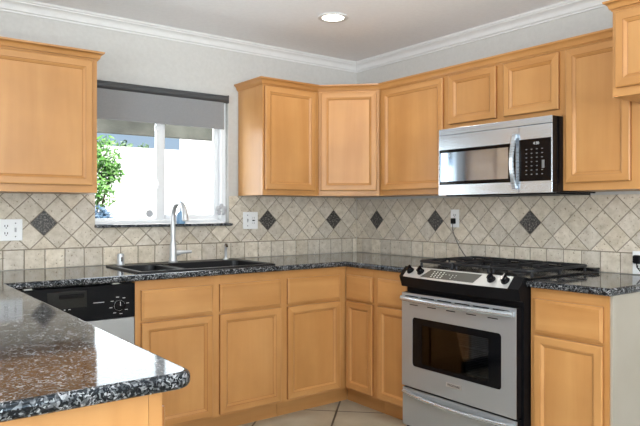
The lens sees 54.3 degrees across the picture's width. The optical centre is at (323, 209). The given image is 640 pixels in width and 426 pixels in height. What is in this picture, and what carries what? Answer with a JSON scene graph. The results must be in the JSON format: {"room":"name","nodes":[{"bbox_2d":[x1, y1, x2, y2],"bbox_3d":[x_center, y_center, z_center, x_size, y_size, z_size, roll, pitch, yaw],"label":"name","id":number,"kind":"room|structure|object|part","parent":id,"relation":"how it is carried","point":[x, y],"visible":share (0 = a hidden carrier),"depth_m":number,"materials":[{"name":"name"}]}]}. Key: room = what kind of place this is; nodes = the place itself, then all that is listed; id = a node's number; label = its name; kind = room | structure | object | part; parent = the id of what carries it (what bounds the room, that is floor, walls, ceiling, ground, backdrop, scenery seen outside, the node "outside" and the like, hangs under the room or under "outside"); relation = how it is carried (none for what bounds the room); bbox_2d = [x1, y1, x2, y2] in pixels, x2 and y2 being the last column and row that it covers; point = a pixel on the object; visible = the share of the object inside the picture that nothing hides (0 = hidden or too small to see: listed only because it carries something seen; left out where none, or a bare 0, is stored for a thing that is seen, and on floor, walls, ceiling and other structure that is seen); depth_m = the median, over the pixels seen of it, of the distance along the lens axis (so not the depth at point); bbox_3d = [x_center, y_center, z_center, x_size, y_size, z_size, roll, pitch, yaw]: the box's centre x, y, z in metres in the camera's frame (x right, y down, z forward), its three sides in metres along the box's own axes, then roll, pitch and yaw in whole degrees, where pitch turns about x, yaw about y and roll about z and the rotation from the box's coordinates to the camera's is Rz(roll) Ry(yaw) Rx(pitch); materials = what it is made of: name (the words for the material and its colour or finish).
{"room":"kitchen","nodes":[
{"label":"kitchen","id":0,"kind":"room"},
{"bbox_2d":[0,11,356,270],"bbox_3d":[-2.195,0.053,3.074,6.360,2.370,0.150,0,0,-37],"label":"wall","id":1,"kind":"structure","parent":0,"point":[129,58],"depth_m":3.95,"materials":[{"name":"paint"}]},
{"bbox_2d":[0,36,104,193],"bbox_3d":[-1.787,-0.466,3.062,1.313,0.748,0.343,0,0,-37],"label":"upper cabinet","id":2,"kind":"object","parent":1,"relation":"attached to","point":[48,102],"depth_m":3.17,"materials":[{"name":"brown wood"}]},
{"bbox_3d":[-1.479,-0.459,3.119,0.532,0.559,0.004,0,0,-37],"label":"door panel","id":3,"kind":"part","parent":2,"relation":"part of","materials":[{"name":"brown wood"}]},
{"bbox_2d":[95,103,225,223],"bbox_3d":[-1.067,-0.338,3.924,0.984,0.847,0.079,0,0,-37],"label":"window","id":4,"kind":"structure","parent":1,"relation":"in","point":[218,135],"depth_m":4.00,"materials":[{"name":"white plastic"}]},
{"bbox_3d":[-1.223,-0.332,3.801,0.517,0.789,0.025,0,0,-37],"label":"sliding sash","id":5,"kind":"part","parent":4,"relation":"part of","materials":[{"name":"clear glass"}]},
{"bbox_2d":[97,80,228,129],"bbox_3d":[-1.007,-0.644,3.851,0.946,0.228,0.050,0,0,-37],"label":"roller shade","id":6,"kind":"object","parent":4,"relation":"attached to","point":[115,100],"visible":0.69,"depth_m":3.83,"materials":[{"name":"grey fabric"}]},
{"bbox_3d":[-0.881,-0.332,4.096,0.409,0.789,0.023,0,0,-37],"label":"fixed sash","id":7,"kind":"part","parent":4,"relation":"part of","materials":[{"name":"clear glass"}]},
{"bbox_2d":[94,223,232,227],"bbox_3d":[-0.978,0.095,3.898,0.890,0.017,0.082,0,0,-37],"label":"window sill","id":8,"kind":"structure","parent":1,"relation":"attached to","point":[185,224],"depth_m":3.82,"materials":[{"name":"stone"}]},
{"bbox_2d":[176,207,184,223],"bbox_3d":[-0.902,0.030,3.948,0.056,0.112,0.056,0,0,-37],"label":"soap bottle","id":9,"kind":"object","parent":8,"relation":"on","point":[179,214],"visible":0.76,"depth_m":3.93,"materials":[{"name":"blue"}]},
{"bbox_2d":[216,204,226,222],"bbox_3d":[-0.674,0.021,4.115,0.069,0.129,0.040,0,0,-8],"label":"ornament","id":10,"kind":"object","parent":8,"relation":"on","point":[219,212],"visible":0.99,"depth_m":4.11,"materials":[{"name":"white plastic"}]},
{"bbox_2d":[0,193,356,270],"bbox_3d":[-1.097,0.115,3.812,3.400,0.418,0.010,0,0,-37],"label":"tile backsplash","id":11,"kind":"structure","parent":1,"relation":"attached to","point":[58,230],"depth_m":3.89,"materials":[{"name":"brown tile"}]},
{"bbox_2d":[0,219,21,240],"bbox_3d":[-1.678,0.107,3.352,0.116,0.116,0.016,0,0,-37],"label":"wall outlet","id":12,"kind":"object","parent":11,"relation":"attached to","point":[10,229],"visible":1,"depth_m":3.35,"materials":[{"name":"white plastic"}]},
{"bbox_2d":[3,224,9,228],"bbox_3d":[-1.697,0.088,3.339,0.033,0.028,0.002,0,0,-37],"label":"receptacle","id":13,"kind":"object","parent":12,"relation":"attached to","point":[5,226],"depth_m":3.34,"materials":[{"name":"white plastic"}]},
{"bbox_2d":[3,231,9,235],"bbox_3d":[-1.697,0.127,3.339,0.033,0.028,0.002,0,0,-37],"label":"receptacle","id":14,"kind":"object","parent":12,"relation":"attached to","point":[5,233],"depth_m":3.34,"materials":[{"name":"white plastic"}]},
{"bbox_2d":[243,212,257,228],"bbox_3d":[-0.496,0.071,4.255,0.116,0.116,0.016,0,0,-37],"label":"wall outlet","id":15,"kind":"object","parent":11,"relation":"attached to","point":[250,219],"visible":1,"depth_m":4.26,"materials":[{"name":"white plastic"}]},
{"bbox_2d":[251,216,255,224],"bbox_3d":[-0.479,0.071,4.271,0.033,0.066,0.002,0,0,-37],"label":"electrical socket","id":16,"kind":"object","parent":15,"relation":"attached to","point":[253,218],"depth_m":4.27,"materials":[{"name":"white plastic"}]},
{"bbox_2d":[238,85,317,196],"bbox_3d":[-0.301,-0.451,4.207,0.438,0.711,0.328,0,0,-37],"label":"upper cabinet","id":17,"kind":"object","parent":1,"relation":"attached to","point":[278,126],"visible":1,"depth_m":4.08,"materials":[{"name":"brown wood"}]},
{"bbox_3d":[-0.214,-0.459,4.078,0.398,0.659,0.018,0,0,-37],"label":"door","id":18,"kind":"part","parent":17,"relation":"part of","materials":[{"name":"brown wood"}]},
{"bbox_3d":[-0.218,-0.459,4.083,0.298,0.559,0.004,0,0,-37],"label":"door panel","id":19,"kind":"part","parent":17,"relation":"part of","materials":[{"name":"brown wood"}]},
{"bbox_2d":[0,0,608,72],"bbox_3d":[-0.050,-1.098,0.145,6.210,0.066,7.110,0,0,-37],"label":"trim","id":20,"kind":"structure","parent":1,"relation":"attached to","point":[566,8],"depth_m":3.85,"materials":[{"name":"paint"}]},
{"bbox_2d":[297,90,404,197],"bbox_3d":[0.199,-0.451,4.414,0.605,0.711,0.605,0,0,-37],"label":"upper cabinet","id":21,"kind":"object","parent":1,"relation":"attached to","point":[348,121],"visible":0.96,"depth_m":4.18,"materials":[{"name":"brown wood"}]},
{"bbox_3d":[0.169,-0.459,4.187,0.275,0.559,0.004,0,0,8],"label":"door panel","id":22,"kind":"part","parent":21,"relation":"part of","materials":[{"name":"brown wood"}]},
{"bbox_3d":[0.170,-0.451,4.195,0.403,0.711,0.008,0,0,8],"label":"frame","id":23,"kind":"part","parent":21,"relation":"part of","materials":[{"name":"brown wood"}]},
{"bbox_3d":[0.168,-0.459,4.181,0.375,0.659,0.018,0,0,8],"label":"door","id":24,"kind":"part","parent":21,"relation":"part of","materials":[{"name":"brown wood"}]},
{"bbox_2d":[234,27,612,92],"bbox_3d":[0.537,-0.817,3.698,2.444,0.045,0.628,0,0,32],"label":"crown molding","id":25,"kind":"structure","parent":21,"relation":"attached to","point":[606,34],"depth_m":3.67,"materials":[{"name":"brown wood"}]},
{"bbox_2d":[32,0,565,61],"bbox_3d":[-0.028,-1.192,0.313,6.750,0.120,7.650,0,0,-37],"label":"ceiling","id":26,"kind":"structure","parent":0,"point":[372,28],"depth_m":3.69,"materials":[{"name":"paint"}]},
{"bbox_2d":[318,12,347,22],"bbox_3d":[0.055,-1.127,3.661,0.180,0.008,0.180,0,0,-37],"label":"recessed light","id":27,"kind":"object","parent":26,"relation":"in","point":[332,17],"visible":1,"depth_m":3.66,"materials":[{"name":"paint"}]},
{"bbox_2d":[238,400,406,425],"bbox_3d":[-0.028,1.288,0.313,6.750,0.100,7.650,0,0,-37],"label":"floor","id":28,"kind":"structure","parent":0,"point":[345,412],"depth_m":3.71,"materials":[{"name":"tile"}]},
{"bbox_2d":[19,282,134,343],"bbox_3d":[-1.351,0.799,3.174,0.592,0.878,0.598,0,0,-37],"label":"dishwasher","id":29,"kind":"object","parent":28,"relation":"on","point":[110,307],"visible":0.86,"depth_m":3.03,"materials":[{"name":"black"}]},
{"bbox_3d":[-1.184,0.407,2.939,0.110,0.018,0.008,0,0,-37],"label":"latch handle","id":30,"kind":"part","parent":29,"relation":"part of","materials":[{"name":"black plastic"}]},
{"bbox_3d":[-1.193,0.449,2.967,0.592,0.166,0.043,0,0,-37],"label":"control panel","id":31,"kind":"part","parent":29,"relation":"part of","materials":[{"name":"black plastic"}]},
{"bbox_3d":[-1.194,0.829,2.969,0.592,0.588,0.038,0,0,-37],"label":"door","id":32,"kind":"part","parent":29,"relation":"part of","materials":[{"name":"grey metal"}]},
{"bbox_2d":[0,393,164,425],"bbox_3d":[-1.123,0.799,1.829,0.627,0.879,1.840,0,0,-37],"label":"base cabinet","id":33,"kind":"object","parent":28,"relation":"on","point":[148,410],"visible":0.2,"depth_m":1.21,"materials":[{"name":"brown wood"}]},
{"bbox_3d":[-0.900,0.749,2.000,0.029,0.779,1.840,0,0,-37],"label":"frame","id":34,"kind":"part","parent":33,"relation":"part of","materials":[{"name":"brown wood"}]},
{"bbox_3d":[-0.506,0.484,1.524,0.018,0.152,0.570,0,0,-37],"label":"drawer","id":35,"kind":"part","parent":33,"relation":"part of","materials":[{"name":"brown wood"}]},
{"bbox_2d":[0,252,455,422],"bbox_3d":[-0.324,0.341,2.800,3.399,0.034,2.536,0,0,-37],"label":"countertop","id":36,"kind":"structure","parent":33,"relation":"on","point":[52,360],"depth_m":1.46,"materials":[{"name":"grey stone"}]},
{"bbox_2d":[168,200,191,262],"bbox_3d":[-0.827,0.129,3.741,0.146,0.374,0.222,0,0,-37],"label":"kitchen faucet","id":37,"kind":"object","parent":36,"relation":"on","point":[173,253],"visible":1,"depth_m":3.76,"materials":[{"name":"grey metal"}]},
{"bbox_3d":[-0.857,0.069,3.708,0.035,0.254,0.206,0,0,-37],"label":"spout","id":38,"kind":"part","parent":37,"relation":"part of","materials":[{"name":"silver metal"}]},
{"bbox_3d":[-0.859,0.260,3.816,0.106,0.037,0.037,0,0,-37],"label":"lever handle","id":39,"kind":"part","parent":37,"relation":"part of","materials":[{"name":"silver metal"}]},
{"bbox_2d":[106,258,274,273],"bbox_3d":[-0.765,0.415,3.626,0.832,0.202,0.517,0,0,-37],"label":"sink","id":40,"kind":"object","parent":36,"relation":"in","point":[154,267],"visible":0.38,"depth_m":3.64,"materials":[{"name":"black"}]},
{"bbox_2d":[116,253,124,264],"bbox_3d":[-1.172,0.283,3.605,0.048,0.066,0.048,0,0,-37],"label":"air gap","id":41,"kind":"object","parent":40,"relation":"on","point":[120,257],"visible":1,"depth_m":3.59,"materials":[{"name":"grey metal"}]},
{"bbox_3d":[-0.962,0.416,3.430,0.223,0.200,0.381,0,0,-37],"label":"bowl","id":42,"kind":"part","parent":40,"relation":"part of","materials":[{"name":"black"}]},
{"bbox_3d":[-0.640,0.416,3.676,0.513,0.200,0.381,0,0,-37],"label":"bowl","id":43,"kind":"part","parent":40,"relation":"part of","materials":[{"name":"black"}]},
{"bbox_2d":[223,243,228,258],"bbox_3d":[-0.618,0.264,3.995,0.038,0.104,0.080,0,0,-28],"label":"soap dispenser","id":44,"kind":"object","parent":40,"relation":"on","point":[225,244],"visible":1,"depth_m":4.00,"materials":[{"name":"grey metal"}]},
{"bbox_2d":[132,271,282,425],"bbox_3d":[-0.771,0.799,3.652,0.897,0.879,0.617,0,0,-37],"label":"base cabinet","id":45,"kind":"object","parent":28,"relation":"on","point":[226,330],"visible":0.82,"depth_m":3.43,"materials":[{"name":"brown wood"}]},
{"bbox_3d":[-0.763,0.484,3.281,0.400,0.152,0.018,0,0,-37],"label":"drawer","id":46,"kind":"part","parent":45,"relation":"part of","materials":[{"name":"brown wood"}]},
{"bbox_3d":[-0.763,0.849,3.281,0.400,0.549,0.018,0,0,-37],"label":"door","id":47,"kind":"part","parent":45,"relation":"part of","materials":[{"name":"brown wood"}]},
{"bbox_3d":[-0.767,0.849,3.286,0.300,0.449,0.004,0,0,-37],"label":"door panel","id":48,"kind":"part","parent":45,"relation":"part of","materials":[{"name":"brown wood"}]},
{"bbox_3d":[-0.411,0.484,3.550,0.400,0.152,0.018,0,0,-37],"label":"drawer","id":49,"kind":"part","parent":45,"relation":"part of","materials":[{"name":"brown wood"}]},
{"bbox_3d":[-0.411,0.849,3.550,0.400,0.549,0.018,0,0,-37],"label":"door","id":50,"kind":"part","parent":45,"relation":"part of","materials":[{"name":"brown wood"}]},
{"bbox_3d":[-0.415,0.849,3.555,0.300,0.449,0.004,0,0,-37],"label":"door panel","id":51,"kind":"part","parent":45,"relation":"part of","materials":[{"name":"brown wood"}]},
{"bbox_2d":[276,267,346,415],"bbox_3d":[-0.198,0.799,4.091,0.548,0.879,0.617,0,0,-37],"label":"base cabinet","id":52,"kind":"object","parent":28,"relation":"on","point":[314,300],"visible":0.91,"depth_m":3.83,"materials":[{"name":"brown wood"}]},
{"bbox_3d":[-0.055,0.484,3.822,0.398,0.152,0.018,0,0,-37],"label":"drawer","id":53,"kind":"part","parent":52,"relation":"part of","materials":[{"name":"brown wood"}]},
{"bbox_3d":[-0.055,0.849,3.822,0.398,0.549,0.018,0,0,-37],"label":"door","id":54,"kind":"part","parent":52,"relation":"part of","materials":[{"name":"brown wood"}]},
{"bbox_3d":[-0.059,0.849,3.827,0.298,0.449,0.004,0,0,-37],"label":"door panel","id":55,"kind":"part","parent":52,"relation":"part of","materials":[{"name":"brown wood"}]},
{"bbox_2d":[346,267,384,412],"bbox_3d":[0.439,0.799,4.074,0.617,0.879,0.355,0,0,-37],"label":"base cabinet","id":56,"kind":"object","parent":28,"relation":"on","point":[360,282],"visible":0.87,"depth_m":3.86,"materials":[{"name":"brown wood"}]},
{"bbox_3d":[0.221,0.484,3.866,0.018,0.152,0.250,0,0,-37],"label":"drawer","id":57,"kind":"part","parent":56,"relation":"part of","materials":[{"name":"brown wood"}]},
{"bbox_3d":[0.221,0.849,3.866,0.018,0.549,0.250,0,0,-37],"label":"door","id":58,"kind":"part","parent":56,"relation":"part of","materials":[{"name":"brown wood"}]},
{"bbox_3d":[0.225,0.849,3.869,0.004,0.449,0.150,0,0,-37],"label":"door panel","id":59,"kind":"part","parent":56,"relation":"part of","materials":[{"name":"brown wood"}]},
{"bbox_3d":[0.237,0.749,3.877,0.019,0.779,0.285,0,0,-37],"label":"frame","id":60,"kind":"part","parent":56,"relation":"part of","materials":[{"name":"brown wood"}]},
{"bbox_2d":[376,270,406,419],"bbox_3d":[0.638,0.799,3.813,0.617,0.879,0.302,0,0,-37],"label":"base cabinet","id":61,"kind":"object","parent":28,"relation":"on","point":[389,386],"visible":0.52,"depth_m":3.66,"materials":[{"name":"brown wood"}]},
{"bbox_3d":[0.403,0.849,3.628,0.018,0.549,0.255,0,0,-37],"label":"door","id":62,"kind":"part","parent":61,"relation":"part of","materials":[{"name":"brown wood"}]},
{"bbox_3d":[0.403,0.484,3.628,0.018,0.152,0.255,0,0,-37],"label":"drawer","id":63,"kind":"part","parent":61,"relation":"part of","materials":[{"name":"brown wood"}]},
{"bbox_3d":[0.408,0.849,3.631,0.004,0.449,0.155,0,0,-37],"label":"door panel","id":64,"kind":"part","parent":61,"relation":"part of","materials":[{"name":"brown wood"}]},
{"bbox_2d":[399,256,599,425],"bbox_3d":[0.911,0.756,3.347,0.746,0.964,0.787,0,0,-37],"label":"gas range","id":65,"kind":"object","parent":28,"relation":"on","point":[466,322],"visible":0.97,"depth_m":3.15,"materials":[{"name":"silver metal"}]},
{"bbox_3d":[0.468,0.321,3.410,0.043,0.031,0.043,0,44,53],"label":"knob","id":66,"kind":"part","parent":65,"relation":"part of","materials":[{"name":"black plastic"}]},
{"bbox_3d":[0.514,0.320,3.341,0.043,0.031,0.043,0,41,53],"label":"knob","id":67,"kind":"part","parent":65,"relation":"part of","materials":[{"name":"black plastic"}]},
{"bbox_3d":[0.640,0.334,3.177,0.053,0.039,0.375,0,0,-37],"label":"display panel","id":68,"kind":"part","parent":65,"relation":"part of","materials":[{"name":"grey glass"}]},
{"bbox_3d":[0.647,1.001,3.151,0.049,0.034,0.724,0,0,-37],"label":"drawer handle","id":69,"kind":"part","parent":65,"relation":"part of","materials":[{"name":"silver metal"}]},
{"bbox_3d":[0.665,1.076,3.163,0.009,0.204,0.738,0,0,-37],"label":"storage drawer","id":70,"kind":"part","parent":65,"relation":"part of","materials":[{"name":"silver metal"}]},
{"bbox_2d":[400,291,521,419],"bbox_3d":[0.889,0.708,3.334,0.695,0.511,0.738,0,0,-37],"label":"oven","id":71,"kind":"object","parent":65,"relation":"in","point":[464,351],"depth_m":3.14,"materials":[{"name":"silver metal"}]},
{"bbox_3d":[0.793,0.320,2.975,0.043,0.031,0.043,0,41,53],"label":"knob","id":72,"kind":"part","parent":65,"relation":"part of","materials":[{"name":"black plastic"}]},
{"bbox_3d":[0.843,0.321,2.917,0.043,0.031,0.043,0,44,53],"label":"knob","id":73,"kind":"part","parent":65,"relation":"part of","materials":[{"name":"black plastic"}]},
{"bbox_2d":[413,256,599,279],"bbox_3d":[0.957,0.299,3.382,0.630,0.048,0.787,0,0,-37],"label":"cooktop","id":74,"kind":"object","parent":65,"relation":"in","point":[521,268],"depth_m":3.24,"materials":[{"name":"black metal"}]},
{"bbox_2d":[531,288,639,425],"bbox_3d":[1.313,0.799,2.930,0.617,0.879,0.387,0,0,-37],"label":"base cabinet","id":75,"kind":"object","parent":28,"relation":"on","point":[585,348],"visible":0.88,"depth_m":2.71,"materials":[{"name":"brown wood"}]},
{"bbox_3d":[1.077,0.849,2.755,0.004,0.449,0.230,0,0,-37],"label":"door panel","id":76,"kind":"part","parent":75,"relation":"part of","materials":[{"name":"brown wood"}]},
{"bbox_3d":[1.073,0.484,2.751,0.018,0.152,0.330,0,0,-37],"label":"drawer","id":77,"kind":"part","parent":75,"relation":"part of","materials":[{"name":"brown wood"}]},
{"bbox_3d":[1.073,0.849,2.751,0.018,0.549,0.330,0,0,-37],"label":"door","id":78,"kind":"part","parent":75,"relation":"part of","materials":[{"name":"brown wood"}]},
{"bbox_2d":[526,272,639,296],"bbox_3d":[1.316,0.341,2.921,0.646,0.034,0.406,0,0,-37],"label":"countertop","id":79,"kind":"structure","parent":75,"relation":"on","point":[599,283],"depth_m":2.79,"materials":[{"name":"grey stone"}]},
{"bbox_3d":[1.438,0.799,2.788,0.592,0.879,0.010,0,0,-37],"label":"panel","id":80,"kind":"part","parent":75,"relation":"part of","materials":[{"name":"white paint"}]},
{"bbox_2d":[357,6,639,274],"bbox_3d":[2.477,0.053,2.076,0.150,2.370,7.110,0,0,-37],"label":"wall","id":81,"kind":"structure","parent":0,"point":[598,19],"depth_m":3.82,"materials":[{"name":"paint"}]},
{"bbox_2d":[380,76,445,195],"bbox_3d":[0.669,-0.451,4.029,0.328,0.711,0.578,0,0,-37],"label":"upper cabinet","id":82,"kind":"object","parent":81,"relation":"attached to","point":[412,116],"visible":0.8,"depth_m":3.92,"materials":[{"name":"brown wood"}]},
{"bbox_3d":[0.555,-0.459,3.932,0.004,0.559,0.432,0,0,-37],"label":"door panel","id":83,"kind":"part","parent":82,"relation":"part of","materials":[{"name":"brown wood"}]},
{"bbox_2d":[357,194,639,274],"bbox_3d":[1.050,0.122,3.810,0.010,0.404,2.600,0,0,-37],"label":"tile backsplash","id":84,"kind":"structure","parent":81,"relation":"attached to","point":[601,231],"depth_m":3.72,"materials":[{"name":"brown tile"}]},
{"bbox_2d":[451,209,458,226],"bbox_3d":[0.852,0.054,4.054,0.007,0.116,0.070,0,0,-37],"label":"wall outlet","id":85,"kind":"object","parent":84,"relation":"attached to","point":[454,212],"visible":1,"depth_m":4.04,"materials":[{"name":"white plastic"}]},
{"bbox_2d":[451,218,465,256],"bbox_3d":[0.872,0.182,4.000,0.026,0.257,0.135,0,0,-37],"label":"power cord","id":86,"kind":"object","parent":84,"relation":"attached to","point":[453,220],"visible":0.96,"depth_m":4.03,"materials":[{"name":"black plastic"}]},
{"bbox_2d":[633,251,639,274],"bbox_3d":[1.574,0.263,3.110,0.007,0.116,0.070,0,0,-37],"label":"wall outlet","id":87,"kind":"object","parent":84,"relation":"attached to","point":[635,270],"visible":0.62,"depth_m":3.12,"materials":[{"name":"white plastic"}]},
{"bbox_2d":[633,255,639,270],"bbox_3d":[1.600,0.273,3.042,0.033,0.098,0.180,0,0,-37],"label":"plug","id":88,"kind":"object","parent":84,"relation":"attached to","point":[636,258],"visible":1,"depth_m":3.09,"materials":[{"name":"black plastic"}]},
{"bbox_2d":[446,50,562,128],"bbox_3d":[1.076,-0.638,3.496,0.328,0.337,0.760,0,0,-37],"label":"upper cabinet","id":89,"kind":"object","parent":81,"relation":"attached to","point":[531,87],"visible":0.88,"depth_m":3.35,"materials":[{"name":"brown wood"}]},
{"bbox_3d":[0.847,-0.646,3.550,0.004,0.185,0.236,0,0,-37],"label":"door panel","id":90,"kind":"part","parent":89,"relation":"part of","materials":[{"name":"brown wood"}]},
{"bbox_3d":[0.843,-0.646,3.547,0.018,0.285,0.336,0,0,-37],"label":"door","id":91,"kind":"part","parent":89,"relation":"part of","materials":[{"name":"brown wood"}]},
{"bbox_2d":[439,115,595,196],"bbox_3d":[1.032,-0.271,3.458,0.442,0.389,0.753,0,0,-37],"label":"microwave","id":92,"kind":"object","parent":89,"relation":"attached to","point":[520,157],"visible":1,"depth_m":3.28,"materials":[{"name":"silver metal"}]},
{"bbox_3d":[0.838,-0.257,3.418,0.006,0.342,0.543,0,0,-37],"label":"door","id":93,"kind":"part","parent":92,"relation":"part of","materials":[{"name":"silver metal"}]},
{"bbox_3d":[0.973,-0.248,3.204,0.039,0.285,0.027,0,0,-27],"label":"handle","id":94,"kind":"part","parent":92,"relation":"part of","materials":[{"name":"silver metal"}]},
{"bbox_3d":[1.061,-0.257,3.126,0.006,0.342,0.189,0,0,-37],"label":"control panel","id":95,"kind":"part","parent":92,"relation":"part of","materials":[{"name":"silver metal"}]},
{"bbox_3d":[1.079,-0.646,3.247,0.004,0.185,0.228,0,0,-37],"label":"door panel","id":96,"kind":"part","parent":89,"relation":"part of","materials":[{"name":"brown wood"}]},
{"bbox_3d":[1.075,-0.646,3.243,0.018,0.285,0.328,0,0,-37],"label":"door","id":97,"kind":"part","parent":89,"relation":"part of","materials":[{"name":"brown wood"}]},
{"bbox_2d":[563,39,639,191],"bbox_3d":[1.427,-0.451,3.038,0.328,0.711,0.392,0,0,-37],"label":"upper cabinet","id":98,"kind":"object","parent":81,"relation":"attached to","point":[601,131],"visible":0.85,"depth_m":2.96,"materials":[{"name":"brown wood"}]},
{"bbox_3d":[1.299,-0.461,2.959,0.004,0.555,0.219,0,0,-37],"label":"door panel","id":99,"kind":"part","parent":98,"relation":"part of","materials":[{"name":"brown wood"}]},
{"bbox_2d":[602,0,639,102],"bbox_3d":[1.706,-0.666,2.414,0.641,0.397,0.960,0,0,-37],"label":"upper cabinet","id":100,"kind":"object","parent":81,"relation":"attached to","point":[626,22],"depth_m":2.54,"materials":[{"name":"brown wood"}]},
{"bbox_3d":[1.340,-0.659,2.408,0.004,0.210,0.334,0,0,-37],"label":"door panel","id":101,"kind":"part","parent":100,"relation":"part of","materials":[{"name":"brown wood"}]},
{"label":"outside","id":102,"kind":"structure","parent":0,"visible":0},
{"bbox_3d":[-12.010,1.488,20.890,60.000,0.200,39.600,0,0,-37],"label":"ground","id":103,"kind":"structure","parent":102,"visible":0},
{"bbox_2d":[95,204,113,224],"bbox_3d":[-2.730,0.654,7.474,0.503,1.468,0.337,0,0,-37],"label":"shrub","id":104,"kind":"object","parent":103,"relation":"on","point":[103,213],"visible":0.19,"depth_m":7.46,"materials":[{"name":"blue plant"}]},
{"bbox_2d":[95,135,124,211],"bbox_3d":[-2.944,0.145,7.672,1.077,2.348,0.721,0,0,-37],"label":"tree","id":105,"kind":"object","parent":103,"relation":"on","point":[105,166],"visible":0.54,"depth_m":7.80,"materials":[{"name":"green plant"}]},
{"bbox_2d":[100,138,148,147],"bbox_3d":[-3.084,0.148,9.596,0.890,2.480,0.464,0,0,-37],"label":"hedge","id":106,"kind":"object","parent":103,"relation":"on","point":[122,144],"visible":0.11,"depth_m":9.58,"materials":[{"name":"green plant"}]},
{"bbox_2d":[95,145,179,223],"bbox_3d":[-6.098,0.248,6.403,9.800,2.280,0.200,0,0,-37],"label":"wall","id":107,"kind":"structure","parent":103,"relation":"on","point":[135,194],"depth_m":8.94,"materials":[{"name":"white paint"}]},
{"bbox_2d":[97,118,211,140],"bbox_3d":[-2.093,0.159,6.267,10.000,2.458,0.120,0,0,-37],"label":"beam","id":108,"kind":"structure","parent":103,"relation":"on","point":[107,126],"depth_m":6.42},
{"bbox_2d":[180,139,211,219],"bbox_3d":[-0.085,-0.712,14.020,9.000,4.200,5.000,0,0,-37],"label":"neighbor house","id":109,"kind":"structure","parent":103,"relation":"on","point":[195,155],"depth_m":9.47,"materials":[{"name":"white paint"}]}
]}

